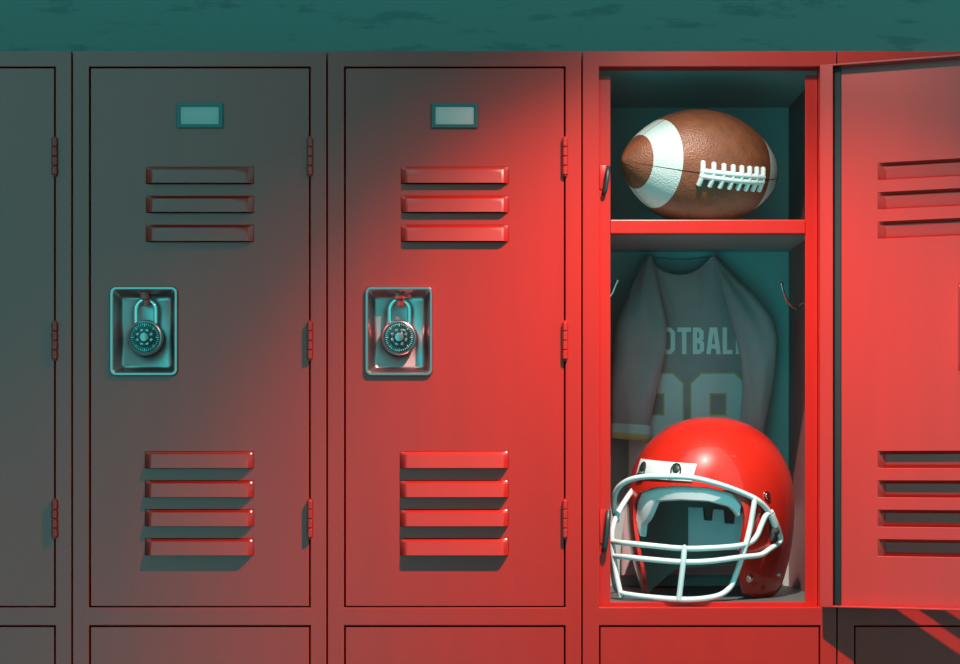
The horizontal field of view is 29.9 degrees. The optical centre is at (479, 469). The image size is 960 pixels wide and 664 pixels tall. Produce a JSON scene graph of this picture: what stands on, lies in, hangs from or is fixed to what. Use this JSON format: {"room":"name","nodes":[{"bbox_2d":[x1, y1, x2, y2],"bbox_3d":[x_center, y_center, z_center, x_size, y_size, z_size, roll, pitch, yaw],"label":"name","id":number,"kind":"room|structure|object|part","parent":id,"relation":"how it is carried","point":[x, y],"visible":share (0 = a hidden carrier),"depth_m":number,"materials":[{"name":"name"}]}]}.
{"room":"changing room","nodes":[
{"label":"changing room","id":0,"kind":"room"},
{"bbox_2d":[0,0,959,56],"bbox_3d":[0.032,-0.328,3.342,3.840,3.088,0.037,0,0,0],"label":"wall","id":1,"kind":"structure","parent":0,"point":[25,25],"depth_m":3.32,"materials":[{"name":"teal paint"}]},
{"bbox_3d":[0.032,1.232,2.302,3.840,0.032,2.043,0,0,0],"label":"floor","id":2,"kind":"structure","parent":0,"visible":0},
{"bbox_2d":[0,51,72,663],"bbox_3d":[-0.857,0.272,3.091,0.406,1.886,0.442,0,0,0],"label":"locker","id":3,"kind":"object","parent":2,"relation":"on","point":[36,87],"visible":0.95,"depth_m":2.88,"materials":[{"name":"red metal"}]},
{"bbox_3d":[-0.856,0.682,2.886,0.350,0.861,0.032,0,0,0],"label":"door","id":4,"kind":"part","parent":3,"relation":"part of","materials":[{"name":"red metal"}]},
{"bbox_3d":[-0.856,-0.213,2.886,0.350,0.861,0.033,0,0,0],"label":"door","id":5,"kind":"part","parent":3,"relation":"part of","materials":[{"name":"red metal"}]},
{"bbox_2d":[73,51,327,663],"bbox_3d":[-0.449,0.272,3.091,0.406,1.886,0.442,0,0,0],"label":"locker","id":6,"kind":"object","parent":2,"relation":"on","point":[200,178],"visible":0.99,"depth_m":2.88,"materials":[{"name":"red metal"}]},
{"bbox_2d":[128,299,163,355],"bbox_3d":[-0.538,-0.231,2.890,0.058,0.093,0.023,0,0,0],"label":"padlock","id":7,"kind":"object","parent":6,"relation":"attached to","point":[145,337],"visible":1,"depth_m":2.89,"materials":[{"name":"silver metal"}]},
{"bbox_3d":[-0.538,-0.213,2.880,0.026,0.026,0.004,0,0,0],"label":"knob","id":8,"kind":"part","parent":7,"relation":"part of","materials":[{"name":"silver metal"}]},
{"bbox_3d":[-0.448,0.682,2.886,0.350,0.861,0.032,0,0,0],"label":"door","id":9,"kind":"part","parent":6,"relation":"part of","materials":[{"name":"red metal"}]},
{"bbox_2d":[328,51,580,663],"bbox_3d":[-0.041,0.272,3.091,0.406,1.886,0.442,0,0,0],"label":"locker","id":10,"kind":"object","parent":2,"relation":"on","point":[454,177],"visible":1,"depth_m":2.88,"materials":[{"name":"red metal"}]},
{"bbox_2d":[382,299,416,355],"bbox_3d":[-0.130,-0.231,2.890,0.058,0.093,0.023,0,0,0],"label":"padlock","id":11,"kind":"object","parent":10,"relation":"attached to","point":[399,337],"visible":1,"depth_m":2.89,"materials":[{"name":"silver metal"}]},
{"bbox_3d":[-0.130,-0.213,2.880,0.026,0.026,0.004,0,0,0],"label":"knob","id":12,"kind":"part","parent":11,"relation":"part of","materials":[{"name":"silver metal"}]},
{"bbox_3d":[-0.040,0.682,2.886,0.350,0.861,0.032,0,0,0],"label":"door","id":13,"kind":"part","parent":10,"relation":"part of","materials":[{"name":"red metal"}]},
{"bbox_2d":[581,51,959,663],"bbox_3d":[0.520,0.273,3.026,0.710,1.885,0.573,0,0,0],"label":"locker","id":14,"kind":"object","parent":2,"relation":"on","point":[852,254],"visible":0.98,"depth_m":2.88,"materials":[{"name":"red metal"}]},
{"bbox_3d":[0.198,0.091,2.904,0.010,0.054,0.002,0,0,0],"label":"strike plate","id":15,"kind":"part","parent":14,"relation":"part of","materials":[{"name":"red metal"}]},
{"bbox_3d":[0.198,-0.472,2.904,0.010,0.038,0.002,0,0,0],"label":"strike plate","id":16,"kind":"part","parent":14,"relation":"part of","materials":[{"name":"red metal"}]},
{"bbox_2d":[610,255,777,574],"bbox_3d":[0.385,-0.100,3.258,0.303,0.586,0.100,0,0,0],"label":"jersey","id":17,"kind":"object","parent":14,"relation":"hanging from","point":[691,340],"visible":0.58,"depth_m":3.26,"materials":[{"name":"grey fabric"}]},
{"bbox_2d":[621,109,777,219],"bbox_3d":[0.366,-0.500,2.984,0.277,0.192,0.216,0,0,0],"label":"football","id":18,"kind":"object","parent":14,"relation":"on","point":[693,164],"visible":0.97,"depth_m":2.91,"materials":[{"name":"leather"}]},
{"bbox_2d":[610,417,794,601],"bbox_3d":[0.384,0.061,3.055,0.282,0.304,0.354,0,0,22],"label":"helmet","id":19,"kind":"object","parent":14,"relation":"in","point":[703,491],"visible":1,"depth_m":2.98,"materials":[{"name":"red plastic"}]},
{"bbox_3d":[0.302,0.000,2.975,0.031,0.039,0.124,0,0,-42],"label":"plate","id":20,"kind":"part","parent":19,"relation":"part of","materials":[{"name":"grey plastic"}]},
{"bbox_2d":[610,220,805,251],"bbox_3d":[0.367,-0.392,3.105,0.398,0.023,0.405,0,0,0],"label":"shelf","id":21,"kind":"object","parent":14,"relation":"attached to","point":[625,235],"depth_m":3.08,"materials":[{"name":"red metal"}]},
{"bbox_3d":[0.367,0.241,2.896,0.406,1.822,0.032,0,0,0],"label":"frame","id":22,"kind":"part","parent":14,"relation":"part of","materials":[{"name":"red metal"}]},
{"bbox_3d":[0.368,0.682,2.886,0.350,0.861,0.032,0,0,0],"label":"door","id":23,"kind":"part","parent":14,"relation":"part of","materials":[{"name":"red metal"}]},
{"bbox_3d":[0.709,-0.213,2.814,0.350,0.861,0.033,0,0,20],"label":"door","id":24,"kind":"part","parent":14,"relation":"part of","materials":[{"name":"red metal"}]},
{"bbox_2d":[836,51,959,663],"bbox_3d":[0.775,0.272,3.091,0.406,1.886,0.442,0,0,0],"label":"locker","id":25,"kind":"object","parent":2,"relation":"on","point":[863,635],"visible":0.06,"depth_m":2.88,"materials":[{"name":"red metal"}]},
{"bbox_3d":[0.776,0.682,2.886,0.350,0.861,0.032,0,0,0],"label":"door","id":26,"kind":"part","parent":25,"relation":"part of","materials":[{"name":"red metal"}]},
{"bbox_3d":[0.776,-0.213,2.886,0.350,0.861,0.033,0,0,0],"label":"door","id":27,"kind":"part","parent":25,"relation":"part of","materials":[{"name":"red metal"}]}
]}

